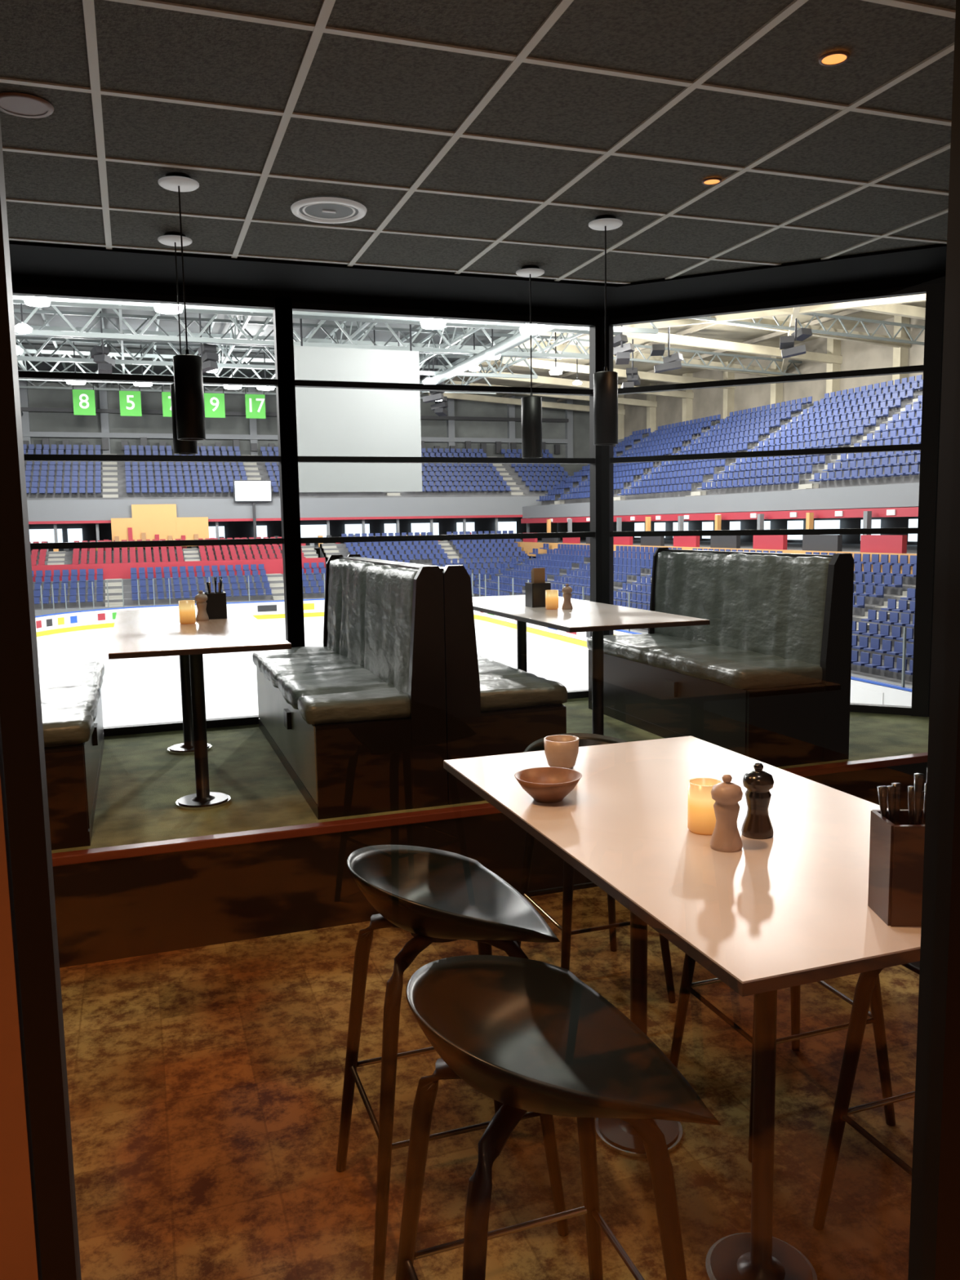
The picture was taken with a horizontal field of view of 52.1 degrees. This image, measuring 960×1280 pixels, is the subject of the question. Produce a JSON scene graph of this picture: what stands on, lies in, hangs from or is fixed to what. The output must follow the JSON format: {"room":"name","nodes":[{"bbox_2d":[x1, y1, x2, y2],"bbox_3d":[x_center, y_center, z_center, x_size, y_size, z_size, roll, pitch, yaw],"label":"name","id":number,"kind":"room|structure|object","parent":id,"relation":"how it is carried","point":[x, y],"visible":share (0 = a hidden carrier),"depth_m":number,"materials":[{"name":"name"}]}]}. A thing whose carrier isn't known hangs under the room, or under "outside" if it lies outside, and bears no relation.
{"room":"arena restaurant","nodes":[
{"label":"arena restaurant","id":0,"kind":"room"},
{"bbox_2d":[0,720,42,1279],"bbox_3d":[-1.357,0.087,0.405,2.096,2.978,0.040,-3,7,-19],"label":"wall","id":1,"kind":"structure","parent":0,"point":[20,1244],"depth_m":0.77,"materials":[{"name":"brown wood"}]},
{"bbox_2d":[0,0,959,1279],"bbox_3d":[0.084,0.004,0.905,0.953,2.978,0.040,-3,7,-19],"label":"door frame","id":2,"kind":"structure","parent":1,"relation":"in","point":[934,1254],"depth_m":0.79,"materials":[{"name":"black wood"}]},
{"bbox_2d":[18,381,589,557],"bbox_3d":[-19.878,-13.280,85.609,80.000,19.000,1.500,-3,7,-19],"label":"wall","id":3,"kind":"structure","parent":0,"point":[48,417],"depth_m":84.77,"materials":[{"name":"grey"}]},
{"bbox_2d":[36,616,588,727],"bbox_3d":[-8.002,1.826,38.171,33.700,0.306,60.500,-3,7,-19],"label":"ice rink","id":4,"kind":"object","parent":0,"point":[144,690],"visible":0.1,"depth_m":42.26,"materials":[{"name":"white ice"}]},
{"bbox_2d":[35,573,911,706],"bbox_3d":[-5.593,0.253,37.535,27.140,2.900,58.100,-3,7,-19],"label":"rink boards","id":5,"kind":"object","parent":4,"relation":"on","point":[863,691],"visible":0.3,"depth_m":58.19,"materials":[{"name":"white plastic"},{"name":"blue plastic"},{"name":"yellow plastic"}]},
{"bbox_2d":[13,301,925,396],"bbox_3d":[-9.604,-17.601,46.895,74.500,0.300,80.000,-3,7,-19],"label":"roof trusses","id":6,"kind":"structure","parent":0,"point":[719,331],"depth_m":64.05,"materials":[{"name":"white metal"}]},
{"bbox_2d":[13,293,925,417],"bbox_3d":[-11.431,-16.436,51.712,74.167,2.880,68.000,-3,7,-19],"label":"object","id":7,"kind":"object","parent":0,"point":[510,356],"visible":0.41,"depth_m":57.19,"materials":[{"name":"silver metal"}]},
{"bbox_2d":[72,383,95,415],"bbox_3d":[-29.423,-18.293,72.879,1.520,3.150,0.090,-3,7,-19],"label":"banner","id":8,"kind":"object","parent":7,"relation":"hanging from","point":[84,404],"visible":1,"depth_m":72.93,"materials":[{"name":"green fabric"}]},
{"bbox_2d":[89,339,115,373],"label":"speakers","id":9,"kind":"object","parent":7,"relation":"hanging from","point":[100,353],"depth_m":53.01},
{"bbox_2d":[119,383,142,416],"bbox_3d":[-26.357,-18.470,73.943,1.520,3.150,0.090,-3,7,-19],"label":"banner","id":10,"kind":"object","parent":7,"relation":"hanging from","point":[130,401],"visible":0.98,"depth_m":74.01,"materials":[{"name":"green fabric"}]},
{"bbox_2d":[161,384,172,417],"bbox_3d":[-23.480,-18.635,74.942,1.520,3.150,0.090,-3,7,-19],"label":"banner","id":11,"kind":"object","parent":7,"relation":"hanging from","point":[166,396],"visible":0.3,"depth_m":74.86,"materials":[{"name":"green fabric"}]},
{"bbox_2d":[197,342,218,373],"label":"speakers","id":12,"kind":"object","parent":7,"relation":"hanging from","point":[207,354],"depth_m":52.88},
{"bbox_2d":[203,375,225,417],"bbox_3d":[-20.556,-18.804,75.957,1.520,3.150,0.090,-3,7,-19],"label":"banner","id":13,"kind":"object","parent":7,"relation":"hanging from","point":[214,403],"visible":0.99,"depth_m":76.02,"materials":[{"name":"green fabric"}]},
{"bbox_2d":[244,386,266,418],"bbox_3d":[-17.632,-18.972,76.972,1.520,3.150,0.090,-3,7,-19],"label":"banner","id":14,"kind":"object","parent":7,"relation":"hanging from","point":[255,403],"visible":0.87,"depth_m":77.03,"materials":[{"name":"green fabric"}]},
{"bbox_2d":[14,296,582,401],"bbox_3d":[-7.620,-16.808,54.413,34.467,2.900,27.183,-4,8,-27],"label":"floodlights","id":15,"kind":"object","parent":7,"relation":"attached to","point":[166,308],"visible":0.45,"depth_m":46.40,"materials":[{"name":"white metal"}]},
{"bbox_2d":[293,319,422,492],"bbox_3d":[-6.160,-12.447,49.889,6.400,9.750,0.250,-3,7,-19],"label":"projection screen","id":16,"kind":"object","parent":7,"relation":"hanging from","point":[331,422],"visible":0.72,"depth_m":49.89,"materials":[{"name":"grey fabric"}]},
{"bbox_2d":[422,391,448,416],"label":"speakers","id":17,"kind":"object","parent":7,"relation":"hanging from","point":[438,407],"depth_m":75.71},
{"bbox_2d":[613,332,640,387],"label":"speakers","id":18,"kind":"object","parent":7,"relation":"hanging from","point":[622,353],"depth_m":52.43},
{"bbox_2d":[650,327,683,373],"label":"speakers","id":19,"kind":"object","parent":7,"relation":"hanging from","point":[673,362],"depth_m":55.39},
{"bbox_2d":[779,318,812,359],"label":"speakers","id":20,"kind":"object","parent":7,"relation":"hanging from","point":[786,343],"depth_m":51.11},
{"bbox_2d":[24,389,922,688],"bbox_3d":[-7.829,-5.940,48.828,65.850,13.430,78.000,-3,7,-19],"label":"stadium stands","id":21,"kind":"object","parent":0,"point":[113,513],"visible":0.38,"depth_m":72.08,"materials":[{"name":"plastic"}]},
{"bbox_2d":[232,480,271,545],"bbox_3d":[-17.605,-9.795,76.430,2.900,5.250,0.450,-3,7,-19],"label":"digital screen","id":22,"kind":"object","parent":21,"relation":"on","point":[244,491],"visible":0.88,"depth_m":76.08,"materials":[{"name":"white"}]},
{"bbox_2d":[22,374,923,675],"bbox_3d":[-7.303,-7.138,49.131,63.770,12.640,75.070,-3,7,-19],"label":"stadium seats","id":23,"kind":"object","parent":21,"relation":"on","point":[565,562],"visible":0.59,"depth_m":67.17,"materials":[{"name":"blue plastic"}]},
{"bbox_2d":[0,0,955,284],"bbox_3d":[0.553,-1.813,3.299,5.600,0.046,4.500,-3,7,-19],"label":"ceiling","id":24,"kind":"structure","parent":0,"point":[141,49],"depth_m":3.44,"materials":[{"name":"tile"}]},
{"bbox_2d":[0,92,53,118],"bbox_3d":[-1.484,-1.735,3.189,0.188,0.006,0.186,-3,7,-19],"label":"air diffuser","id":25,"kind":"object","parent":24,"relation":"attached to","point":[22,104],"depth_m":3.18,"materials":[{"name":"white metal"}]},
{"bbox_2d":[157,232,197,454],"bbox_3d":[-1.431,-1.403,4.691,0.156,1.013,0.156,-3,7,-19],"label":"pendant lamp","id":26,"kind":"object","parent":24,"relation":"hanging from","point":[173,239],"visible":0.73,"depth_m":4.68,"materials":[{"name":"black metal"},{"name":"white plastic"}]},
{"bbox_2d":[158,173,205,440],"bbox_3d":[-1.180,-1.318,3.931,0.156,1.013,0.156,-3,7,-19],"label":"pendant lamp","id":27,"kind":"object","parent":24,"relation":"hanging from","point":[188,368],"visible":1,"depth_m":3.92,"materials":[{"name":"black metal"},{"name":"white plastic"}]},
{"bbox_2d":[290,196,366,223],"bbox_3d":[-0.660,-1.873,4.289,0.330,0.014,0.330,-3,7,-19],"label":"air diffuser","id":28,"kind":"object","parent":24,"relation":"attached to","point":[326,210],"depth_m":4.27,"materials":[{"name":"white metal"}]},
{"bbox_2d":[515,266,544,458],"bbox_3d":[0.281,-1.514,5.390,0.156,1.013,0.156,-3,7,-19],"label":"pendant lamp","id":29,"kind":"object","parent":24,"relation":"hanging from","point":[531,406],"visible":1,"depth_m":5.38,"materials":[{"name":"black metal"}]},
{"bbox_2d":[588,215,622,445],"bbox_3d":[0.582,-1.420,4.548,0.156,1.013,0.156,-3,7,-19],"label":"pendant lamp","id":30,"kind":"object","parent":24,"relation":"hanging from","point":[605,383],"visible":1,"depth_m":4.54,"materials":[{"name":"black painted metal"},{"name":"white plastic"}]},
{"bbox_2d":[702,177,721,185],"bbox_3d":[0.947,-1.872,4.008,0.080,0.006,0.080,-3,7,-19],"label":"recessed light","id":31,"kind":"object","parent":24,"relation":"in","point":[713,180],"depth_m":4.00,"materials":[{"name":"glass"}]},
{"bbox_2d":[818,50,849,66],"bbox_3d":[1.066,-1.750,2.955,0.090,0.006,0.090,-3,7,-19],"label":"recessed light","id":32,"kind":"object","parent":24,"relation":"in","point":[833,58],"depth_m":2.95,"materials":[{"name":"glass"}]},
{"bbox_2d":[59,886,919,1279],"bbox_3d":[0.749,1.267,3.244,5.600,0.100,3.680,-3,7,-19],"label":"floor","id":33,"kind":"structure","parent":0,"point":[206,1083],"depth_m":2.62,"materials":[{"name":"brown carpet"}]},
{"bbox_2d":[336,844,568,1279],"bbox_3d":[-0.087,0.915,2.296,0.454,0.852,0.533,-3,7,-19],"label":"bar stool","id":34,"kind":"object","parent":33,"relation":"on","point":[435,895],"visible":0.96,"depth_m":2.22,"materials":[{"name":"black plastic"},{"name":"wood"},{"name":"black steel"}]},
{"bbox_2d":[51,697,928,853],"bbox_3d":[-0.003,0.772,5.328,5.400,0.420,2.230,-3,7,-19],"label":"platform","id":35,"kind":"object","parent":33,"relation":"on","point":[140,783],"visible":0.11,"depth_m":4.71,"materials":[{"name":"green carpet"}]},
{"bbox_2d":[38,660,104,849],"bbox_3d":[-2.074,0.188,4.460,0.647,1.012,1.942,-3,7,-19],"label":"bench","id":36,"kind":"object","parent":35,"relation":"on","point":[71,701],"visible":0.56,"depth_m":3.70,"materials":[{"name":"black leather"}]},
{"bbox_2d":[12,286,305,736],"bbox_3d":[-2.028,-0.700,5.604,1.980,2.515,0.090,-3,7,-19],"label":"window","id":37,"kind":"structure","parent":35,"relation":"on","point":[16,291],"depth_m":5.73,"materials":[{"name":"black"}]},
{"bbox_2d":[108,605,291,810],"bbox_3d":[-1.385,0.287,4.726,0.670,0.730,2.040,-3,7,-19],"label":"table","id":38,"kind":"object","parent":35,"relation":"on","point":[153,633],"visible":0.95,"depth_m":4.22,"materials":[{"name":"white laminate"}]},
{"bbox_2d":[178,600,195,624],"bbox_3d":[-1.405,-0.134,4.714,0.075,0.110,0.075,-3,7,-19],"label":"candle holder","id":39,"kind":"object","parent":38,"relation":"on","point":[186,607],"visible":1,"depth_m":4.68,"materials":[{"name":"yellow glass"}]},
{"bbox_2d":[195,590,208,621],"bbox_3d":[-1.375,-0.170,4.849,0.064,0.149,0.064,-3,7,-19],"label":"pepper mill","id":40,"kind":"object","parent":38,"relation":"on","point":[201,598],"visible":0.98,"depth_m":4.83,"materials":[{"name":"brown wood"}]},
{"bbox_2d":[202,577,226,619],"bbox_3d":[-1.342,-0.214,4.962,0.108,0.208,0.108,-3,7,-19],"label":"caddy","id":41,"kind":"object","parent":38,"relation":"on","point":[216,606],"visible":0.94,"depth_m":4.92,"materials":[{"name":"black wood"}]},
{"bbox_2d":[252,555,448,819],"bbox_3d":[-0.752,0.108,4.950,0.584,1.012,2.002,-3,7,-19],"label":"bench","id":42,"kind":"object","parent":35,"relation":"on","point":[357,721],"visible":1,"depth_m":4.13,"materials":[{"name":"black leather"}]},
{"bbox_2d":[275,297,601,698],"bbox_3d":[-0.169,-0.806,6.249,2.159,2.515,0.090,-3,7,-19],"label":"window","id":43,"kind":"structure","parent":35,"relation":"on","point":[594,460],"depth_m":6.15,"materials":[{"name":"black"}]},
{"bbox_2d":[347,554,567,804],"bbox_3d":[-0.196,0.076,5.143,0.586,1.012,2.002,-3,7,-19],"label":"bench","id":44,"kind":"object","parent":35,"relation":"on","point":[493,708],"visible":0.28,"depth_m":4.19,"materials":[{"name":"black leather"}]},
{"bbox_2d":[472,594,710,735],"bbox_3d":[0.403,0.188,5.315,0.700,0.730,1.940,-3,7,-19],"label":"table","id":45,"kind":"object","parent":35,"relation":"on","point":[597,618],"visible":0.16,"depth_m":4.80,"materials":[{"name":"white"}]},
{"bbox_2d":[524,568,551,607],"bbox_3d":[0.315,-0.287,5.337,0.108,0.210,0.108,-3,7,-19],"label":"caddy","id":46,"kind":"object","parent":45,"relation":"on","point":[535,590],"visible":0.87,"depth_m":5.30,"materials":[{"name":"black wood"}]},
{"bbox_2d":[545,589,558,609],"bbox_3d":[0.379,-0.212,5.165,0.068,0.100,0.068,-3,7,-19],"label":"candle holder","id":47,"kind":"object","parent":45,"relation":"on","point":[552,595],"visible":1,"depth_m":5.14,"materials":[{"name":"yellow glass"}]},
{"bbox_2d":[561,583,573,609],"bbox_3d":[0.458,-0.229,5.149,0.058,0.134,0.058,-3,7,-19],"label":"pepper mill","id":48,"kind":"object","parent":45,"relation":"on","point":[566,590],"visible":1,"depth_m":5.13,"materials":[{"name":"brown wood"}]},
{"bbox_2d":[586,547,853,767],"bbox_3d":[1.231,0.010,5.501,0.616,1.012,1.742,-3,7,-19],"label":"bench","id":49,"kind":"object","parent":35,"relation":"on","point":[767,681],"visible":0.94,"depth_m":5.06,"materials":[{"name":"black leather"}]},
{"bbox_2d":[600,282,943,716],"bbox_3d":[1.726,-0.828,6.160,2.056,2.515,0.090,2,7,25],"label":"window","id":50,"kind":"structure","parent":35,"relation":"on","point":[931,368],"depth_m":5.84,"materials":[{"name":"black"}]},
{"bbox_2d":[395,955,720,1279],"bbox_3d":[0.096,0.987,1.659,0.454,0.852,0.533,-3,7,-19],"label":"bar stool","id":51,"kind":"object","parent":33,"relation":"on","point":[526,1034],"visible":1,"depth_m":1.66,"materials":[{"name":"black plastic"}]},
{"bbox_2d":[516,733,675,1003],"bbox_3d":[0.378,0.780,3.378,0.533,0.852,0.454,-3,7,-19],"label":"bar stool","id":52,"kind":"object","parent":33,"relation":"on","point":[584,739],"visible":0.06,"depth_m":3.35,"materials":[{"name":"black wood"}]},
{"bbox_2d":[443,735,920,1279],"bbox_3d":[0.515,0.860,2.246,0.790,0.950,1.430,-3,7,-19],"label":"bar table","id":53,"kind":"object","parent":33,"relation":"on","point":[788,908],"visible":0.72,"depth_m":2.01,"materials":[{"name":"white laminate"}]},
{"bbox_2d":[514,767,582,803],"bbox_3d":[0.162,0.349,2.325,0.160,0.058,0.160,-3,7,-19],"label":"ceramic bowl","id":54,"kind":"object","parent":53,"relation":"on","point":[544,784],"visible":1,"depth_m":2.32,"materials":[{"name":"brown ceramic"}]},
{"bbox_2d":[543,734,578,768],"bbox_3d":[0.218,0.302,2.628,0.094,0.078,0.094,-3,7,-19],"label":"ceramic cup","id":55,"kind":"object","parent":53,"relation":"on","point":[560,750],"visible":0.93,"depth_m":2.60,"materials":[{"name":"beige ceramic"}]},
{"bbox_2d":[687,777,722,835],"bbox_3d":[0.474,0.350,2.068,0.071,0.105,0.071,-3,7,-19],"label":"candle holder","id":56,"kind":"object","parent":53,"relation":"on","point":[701,819],"visible":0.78,"depth_m":2.04,"materials":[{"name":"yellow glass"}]},
{"bbox_2d":[710,773,742,852],"bbox_3d":[0.491,0.341,1.956,0.064,0.149,0.064,-3,7,-19],"label":"salt mill","id":57,"kind":"object","parent":53,"relation":"on","point":[726,837],"visible":1,"depth_m":1.94,"materials":[{"name":"brown wood"}]},
{"bbox_2d":[741,762,773,839],"bbox_3d":[0.575,0.329,2.032,0.065,0.152,0.065,-3,7,-19],"label":"pepper mill","id":58,"kind":"object","parent":53,"relation":"on","point":[757,824],"visible":1,"depth_m":2.01,"materials":[{"name":"black wood"}]},
{"bbox_2d":[867,768,927,926],"bbox_3d":[0.700,0.330,1.601,0.099,0.247,0.092,-1,7,1],"label":"caddy","id":59,"kind":"object","parent":53,"relation":"on","point":[897,836],"visible":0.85,"depth_m":1.57,"materials":[{"name":"black wood"}]},
{"bbox_2d":[669,953,895,1162],"bbox_3d":[0.816,0.855,2.677,0.454,0.852,0.533,-3,7,-19],"label":"bar stool","id":60,"kind":"object","parent":33,"relation":"on","point":[876,1014],"visible":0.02,"depth_m":2.60,"materials":[{"name":"black wood"}]},
{"bbox_2d":[813,960,919,1230],"bbox_3d":[1.032,0.923,2.068,0.454,0.852,0.533,-3,7,-19],"label":"bar stool","id":61,"kind":"object","parent":33,"relation":"on","point":[866,982],"visible":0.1,"depth_m":2.16,"materials":[{"name":"black wood"}]},
{"bbox_2d":[613,315,924,446],"bbox_3d":[25.135,-10.941,59.389,1.500,19.000,81.000,-3,7,-19],"label":"wall","id":62,"kind":"structure","parent":0,"point":[706,402],"depth_m":69.27,"materials":[{"name":"grey paint"}]},
{"bbox_2d":[927,284,945,716],"bbox_3d":[3.318,-0.442,4.019,0.100,3.028,3.730,-3,7,-19],"label":"wall","id":63,"kind":"structure","parent":0,"point":[944,284],"depth_m":5.71,"materials":[{"name":"black paint"}]},
{"bbox_2d":[8,240,946,319],"bbox_3d":[-0.046,-2.031,5.545,6.094,0.118,1.945,-1,7,-2],"label":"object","id":64,"kind":"structure","parent":63,"relation":"attached to","point":[33,264],"depth_m":5.57,"materials":[{"name":"black paint"}]},
{"bbox_2d":[0,0,955,284],"bbox_3d":[0.545,-1.790,3.325,5.400,0.009,4.450,-3,7,-19],"label":"grid","id":65,"kind":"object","parent":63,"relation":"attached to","point":[319,28],"depth_m":3.54,"materials":[{"name":"white metal"}]},
{"bbox_2d":[51,751,928,866],"bbox_3d":[0.364,0.694,4.259,5.400,0.034,0.060,-3,7,-19],"label":"trim","id":66,"kind":"structure","parent":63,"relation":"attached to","point":[73,857],"depth_m":3.89,"materials":[{"name":"brown wood"}]},
{"bbox_2d":[53,762,927,968],"bbox_3d":[0.370,0.905,4.277,5.400,0.390,0.015,-3,7,-19],"label":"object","id":67,"kind":"structure","parent":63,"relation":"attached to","point":[117,908],"depth_m":3.84,"materials":[{"name":"black wood"}]}
]}

